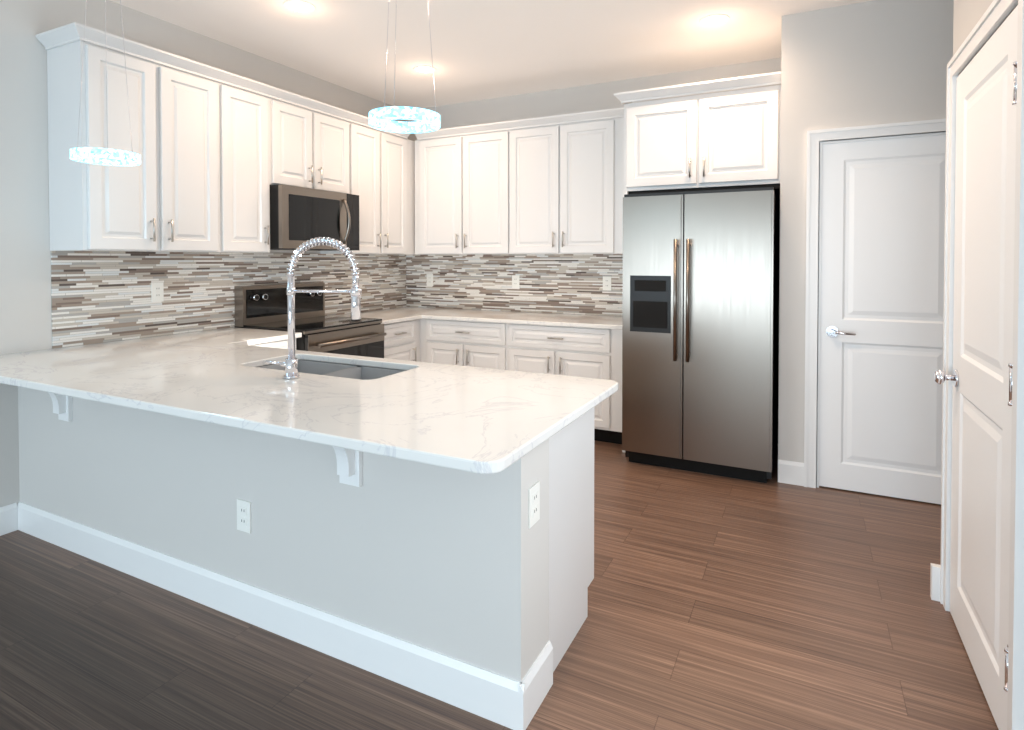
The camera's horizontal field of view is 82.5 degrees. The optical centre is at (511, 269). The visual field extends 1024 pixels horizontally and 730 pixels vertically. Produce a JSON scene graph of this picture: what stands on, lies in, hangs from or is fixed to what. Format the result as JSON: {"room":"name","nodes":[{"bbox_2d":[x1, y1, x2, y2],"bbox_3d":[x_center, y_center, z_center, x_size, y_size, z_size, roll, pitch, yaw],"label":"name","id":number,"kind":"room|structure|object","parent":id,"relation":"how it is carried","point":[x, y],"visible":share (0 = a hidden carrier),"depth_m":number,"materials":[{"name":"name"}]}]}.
{"room":"kitchen","nodes":[
{"label":"kitchen","id":0,"kind":"room"},
{"bbox_2d":[0,0,405,506],"bbox_3d":[-3.100,-0.088,1.856,0.150,2.820,9.150,1,1,27],"label":"wall","id":1,"kind":"structure","parent":0,"point":[25,294],"depth_m":2.99,"materials":[{"name":"grey paint"}]},
{"bbox_2d":[0,503,15,535],"bbox_3d":[-3.777,1.281,0.349,0.015,0.135,5.805,1,1,27],"label":"baseboard","id":2,"kind":"structure","parent":1,"relation":"attached to","point":[8,512],"depth_m":2.89,"materials":[{"name":"white wood"}]},
{"bbox_2d":[44,34,235,252],"bbox_3d":[-2.081,-0.624,3.337,0.330,1.040,0.828,1,1,27],"label":"upper cabinet","id":3,"kind":"object","parent":1,"relation":"attached to","point":[218,158],"depth_m":3.14,"materials":[{"name":"white wood"}]},
{"bbox_2d":[51,251,406,348],"bbox_3d":[-1.729,0.131,4.415,0.007,0.516,3.037,1,1,27],"label":"tiled wall","id":4,"kind":"structure","parent":1,"relation":"attached to","point":[100,296],"depth_m":3.67,"materials":[{"name":"tile"}]},
{"bbox_2d":[151,283,163,301],"bbox_3d":[-2.154,0.138,3.551,0.007,0.116,0.072,1,1,27],"label":"electrical outlet plate","id":5,"kind":"object","parent":4,"relation":"attached to","point":[157,289],"depth_m":3.55,"materials":[{"name":"white plastic"}]},
{"bbox_2d":[232,82,283,252],"bbox_3d":[-1.843,-0.633,3.812,0.330,1.040,0.528,1,1,27],"label":"upper cabinet","id":6,"kind":"object","parent":1,"relation":"attached to","point":[259,118],"depth_m":3.81,"materials":[{"name":"white wood"}]},
{"bbox_2d":[284,98,351,193],"bbox_3d":[-1.585,-0.872,4.322,0.330,0.580,0.760,1,1,27],"label":"upper cabinet","id":7,"kind":"object","parent":1,"relation":"attached to","point":[317,146],"depth_m":4.27,"materials":[{"name":"white wood"}]},
{"bbox_2d":[270,184,358,250],"bbox_3d":[-1.514,-0.361,4.295,0.485,0.430,0.750,1,1,27],"label":"microwave","id":8,"kind":"object","parent":7,"relation":"attached to","point":[299,216],"visible":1,"depth_m":4.11,"materials":[{"name":"silver metal"}]},
{"bbox_2d":[320,118,407,254],"bbox_3d":[-1.268,-0.653,4.958,0.330,1.040,0.795,1,1,27],"label":"upper cabinet","id":9,"kind":"object","parent":1,"relation":"attached to","point":[379,158],"depth_m":4.93,"materials":[{"name":"white wood"}]},
{"bbox_2d":[408,140,415,254],"bbox_3d":[-1.007,-0.662,5.476,0.330,1.040,0.481,1,1,27],"label":"upper cabinet","id":10,"kind":"object","parent":1,"relation":"attached to","point":[411,144],"depth_m":5.34,"materials":[{"name":"white wood"}]},
{"bbox_2d":[18,387,548,681],"bbox_3d":[-1.182,0.884,2.401,2.805,0.856,0.205,1,1,27],"label":"wall","id":11,"kind":"structure","parent":0,"point":[453,563],"depth_m":2.02,"materials":[{"name":"grey paint"}]},
{"bbox_2d":[237,499,250,532],"bbox_3d":[-1.009,0.925,2.196,0.072,0.116,0.008,1,1,27],"label":"electrical outlet plate","id":12,"kind":"object","parent":11,"relation":"attached to","point":[243,506],"depth_m":2.19,"materials":[{"name":"white plastic"}]},
{"bbox_2d":[16,501,535,729],"bbox_3d":[-1.211,1.247,2.299,2.790,0.135,0.016,1,1,27],"label":"baseboard","id":13,"kind":"structure","parent":11,"relation":"attached to","point":[494,697],"depth_m":2.03,"materials":[{"name":"white wood"}]},
{"bbox_2d":[528,481,539,528],"bbox_3d":[0.068,0.703,1.751,0.007,0.116,0.072,1,1,27],"label":"electrical outlet plate","id":14,"kind":"object","parent":11,"relation":"attached to","point":[534,491],"depth_m":1.74,"materials":[{"name":"white plastic"}]},
{"bbox_2d":[110,0,871,107],"bbox_3d":[0.547,-1.569,3.021,5.900,0.100,4.050,1,1,27],"label":"ceiling","id":15,"kind":"structure","parent":0,"point":[485,49],"depth_m":3.88,"materials":[{"name":"white paint"}]},
{"bbox_2d":[70,0,140,165],"bbox_3d":[-1.741,-0.987,2.498,0.250,1.044,0.250,1,1,27],"label":"ring pendant light","id":16,"kind":"object","parent":15,"relation":"hanging from","point":[104,156],"visible":1,"depth_m":2.46,"materials":[{"name":"white glass"}]},
{"bbox_2d":[283,0,315,12],"bbox_3d":[-1.230,-1.522,3.382,0.175,0.006,0.175,0,1,6],"label":"recessed light","id":17,"kind":"object","parent":15,"relation":"in","point":[298,6],"depth_m":3.37,"materials":[{"name":"white"}]},
{"bbox_2d":[369,0,440,132],"bbox_3d":[-0.379,-1.005,2.057,0.250,0.992,0.250,1,1,27],"label":"ring pendant light","id":18,"kind":"object","parent":15,"relation":"hanging from","point":[381,118],"visible":1,"depth_m":2.01,"materials":[{"name":"white glass"}]},
{"bbox_2d":[414,65,436,72],"bbox_3d":[-0.670,-1.542,4.499,0.175,0.006,0.175,0,1,6],"label":"recessed light","id":19,"kind":"object","parent":15,"relation":"in","point":[421,69],"depth_m":4.49,"materials":[{"name":"white plastic"}]},
{"bbox_2d":[699,14,729,25],"bbox_3d":[1.238,-1.525,3.575,0.175,0.006,0.175,0,1,6],"label":"recessed light","id":20,"kind":"object","parent":15,"relation":"in","point":[715,19],"depth_m":3.57,"materials":[{"name":"white plastic"}]},
{"bbox_2d":[0,440,997,729],"bbox_3d":[-0.676,1.393,0.637,5.900,0.100,9.500,1,1,27],"label":"floor","id":21,"kind":"structure","parent":0,"point":[718,602],"depth_m":2.07,"materials":[{"name":"brown wood"}]},
{"bbox_2d":[250,338,295,349],"bbox_3d":[-1.777,0.863,3.648,0.620,0.856,0.570,1,1,27],"label":"base cabinet","id":22,"kind":"object","parent":21,"relation":"on","point":[283,344],"depth_m":3.61,"materials":[{"name":"white wood"}]},
{"bbox_2d":[172,327,301,342],"bbox_3d":[-1.749,0.418,3.653,0.660,0.030,0.518,1,1,27],"label":"countertop","id":23,"kind":"structure","parent":22,"relation":"on","point":[257,335],"depth_m":3.64,"materials":[{"name":"stone"}]},
{"bbox_2d":[0,335,594,473],"bbox_3d":[-1.103,0.439,2.444,2.900,0.030,1.035,1,1,27],"label":"countertop","id":24,"kind":"structure","parent":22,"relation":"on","point":[478,420],"depth_m":1.96,"materials":[{"name":"stone"}]},
{"bbox_2d":[265,237,361,378],"bbox_3d":[-0.774,0.150,2.282,0.386,0.553,0.140,1,1,27],"label":"faucet","id":25,"kind":"object","parent":24,"relation":"on","point":[290,363],"visible":1,"depth_m":2.28,"materials":[{"name":"silver metal"}]},
{"bbox_2d":[259,360,406,379],"bbox_3d":[-0.809,0.554,2.586,0.800,0.200,0.390,1,1,27],"label":"sink","id":26,"kind":"object","parent":24,"relation":"in","point":[339,370],"visible":0.12,"depth_m":2.73,"materials":[{"name":"silver metal"}]},
{"bbox_2d":[234,282,386,357],"bbox_3d":[-1.411,0.686,4.211,0.745,1.150,0.764,1,1,27],"label":"range","id":27,"kind":"object","parent":21,"relation":"on","point":[263,307],"visible":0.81,"depth_m":4.14,"materials":[{"name":"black metal"}]},
{"bbox_2d":[358,319,421,366],"bbox_3d":[-1.171,0.842,4.854,0.620,0.856,0.589,1,1,27],"label":"base cabinet","id":28,"kind":"object","parent":21,"relation":"on","point":[403,340],"depth_m":4.75,"materials":[{"name":"white wood"}]},
{"bbox_2d":[332,311,423,323],"bbox_3d":[-1.172,0.398,4.803,0.660,0.030,0.508,1,1,27],"label":"countertop","id":29,"kind":"structure","parent":28,"relation":"on","point":[387,317],"depth_m":4.87,"materials":[{"name":"stone"}]},
{"bbox_2d":[430,319,513,370],"bbox_3d":[-0.213,0.839,5.026,0.825,0.856,0.620,1,1,27],"label":"base cabinet","id":30,"kind":"object","parent":21,"relation":"on","point":[452,342],"depth_m":4.73,"materials":[{"name":"white wood"}]},
{"bbox_2d":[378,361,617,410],"bbox_3d":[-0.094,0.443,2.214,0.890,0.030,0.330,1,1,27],"label":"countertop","id":31,"kind":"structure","parent":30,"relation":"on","point":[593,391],"depth_m":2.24,"materials":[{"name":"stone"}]},
{"bbox_2d":[374,307,621,329],"bbox_3d":[-0.129,0.396,4.956,2.385,0.030,0.660,1,1,27],"label":"countertop","id":32,"kind":"structure","parent":30,"relation":"on","point":[531,318],"depth_m":4.71,"materials":[{"name":"stone"}]},
{"bbox_2d":[514,324,621,446],"bbox_3d":[0.490,0.845,4.673,1.014,0.856,0.620,1,1,27],"label":"base cabinet","id":33,"kind":"object","parent":21,"relation":"on","point":[595,353],"depth_m":4.30,"materials":[{"name":"white wood"}]},
{"bbox_2d":[614,71,780,452],"bbox_3d":[1.340,0.030,4.158,1.050,2.502,0.752,1,1,27],"label":"cabinet","id":34,"kind":"object","parent":21,"relation":"on","point":[721,140],"visible":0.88,"depth_m":3.82,"materials":[{"name":"white wood"}]},
{"bbox_2d":[622,187,778,482],"bbox_3d":[1.302,0.393,3.990,0.908,1.783,0.901,1,1,27],"label":"fridge","id":35,"kind":"object","parent":21,"relation":"on","point":[699,329],"visible":1,"depth_m":3.63,"materials":[{"name":"silver metal"}]},
{"bbox_2d":[406,58,780,315],"bbox_3d":[1.399,-0.137,4.632,5.400,2.820,0.150,1,1,27],"label":"wall","id":36,"kind":"structure","parent":0,"point":[591,97],"depth_m":4.97,"materials":[{"name":"grey paint"}]},
{"bbox_2d":[415,127,517,254],"bbox_3d":[-0.359,-0.657,5.235,1.039,1.040,0.330,1,1,27],"label":"upper cabinet","id":37,"kind":"object","parent":36,"relation":"attached to","point":[466,186],"depth_m":5.07,"materials":[{"name":"white wood"}]},
{"bbox_2d":[407,254,622,315],"bbox_3d":[0.029,0.117,5.231,2.357,0.516,0.002,1,1,27],"label":"tiled wall","id":38,"kind":"structure","parent":36,"relation":"attached to","point":[548,283],"depth_m":5.21,"materials":[{"name":"tile"}]},
{"bbox_2d":[427,274,432,285],"bbox_3d":[-0.794,0.101,5.640,0.072,0.116,0.008,1,1,27],"label":"electrical outlet plate","id":39,"kind":"object","parent":38,"relation":"attached to","point":[429,276],"depth_m":5.64,"materials":[{"name":"white plastic"}]},
{"bbox_2d":[512,275,518,287],"bbox_3d":[0.032,0.108,5.225,0.072,0.116,0.008,1,1,27],"label":"electrical outlet plate","id":40,"kind":"object","parent":38,"relation":"attached to","point":[515,278],"depth_m":5.22,"materials":[{"name":"white plastic"}]},
{"bbox_2d":[603,276,610,290],"bbox_3d":[0.787,0.115,4.846,0.072,0.116,0.008,1,1,27],"label":"electrical outlet plate","id":41,"kind":"object","parent":38,"relation":"attached to","point":[606,280],"depth_m":4.84,"materials":[{"name":"white plastic"}]},
{"bbox_2d":[518,115,623,253],"bbox_3d":[0.498,-0.650,4.805,1.142,1.040,0.330,1,1,27],"label":"upper cabinet","id":42,"kind":"object","parent":36,"relation":"attached to","point":[553,187],"depth_m":4.64,"materials":[{"name":"white wood"}]},
{"bbox_2d":[778,0,953,484],"bbox_3d":[2.546,-0.111,3.139,2.010,2.820,0.110,1,1,27],"label":"wall","id":43,"kind":"structure","parent":0,"point":[874,62],"depth_m":3.40,"materials":[{"name":"grey paint"}]},
{"bbox_2d":[804,119,939,487],"bbox_3d":[2.169,0.240,3.320,0.896,2.113,0.134,1,1,27],"label":"door frame","id":44,"kind":"structure","parent":43,"relation":"attached to","point":[813,191],"depth_m":3.44,"materials":[{"name":"white wood"}]},
{"bbox_2d":[819,135,945,503],"bbox_3d":[2.150,0.274,3.282,0.752,2.030,0.096,1,1,27],"label":"pantry door","id":45,"kind":"structure","parent":43,"relation":"in","point":[882,283],"depth_m":3.32,"materials":[{"name":"white paint"}]},
{"bbox_2d":[953,0,1017,75],"bbox_3d":[0.180,-0.040,-0.915,0.120,2.820,7.140,1,1,27],"label":"wall","id":46,"kind":"structure","parent":0,"point":[968,14],"depth_m":2.11,"materials":[{"name":"grey paint"}]},
{"bbox_2d":[934,5,1017,729],"bbox_3d":[1.494,0.298,1.892,0.103,2.030,0.757,1,1,27],"label":"hall door","id":47,"kind":"structure","parent":46,"relation":"in","point":[980,377],"depth_m":1.83,"materials":[{"name":"white paint"}]},
{"bbox_2d":[940,0,1023,729],"bbox_3d":[1.558,0.265,1.862,0.144,2.113,0.896,1,1,27],"label":"door frame","id":48,"kind":"structure","parent":46,"relation":"attached to","point":[993,18],"depth_m":1.54,"materials":[{"name":"white wood"}]}
]}

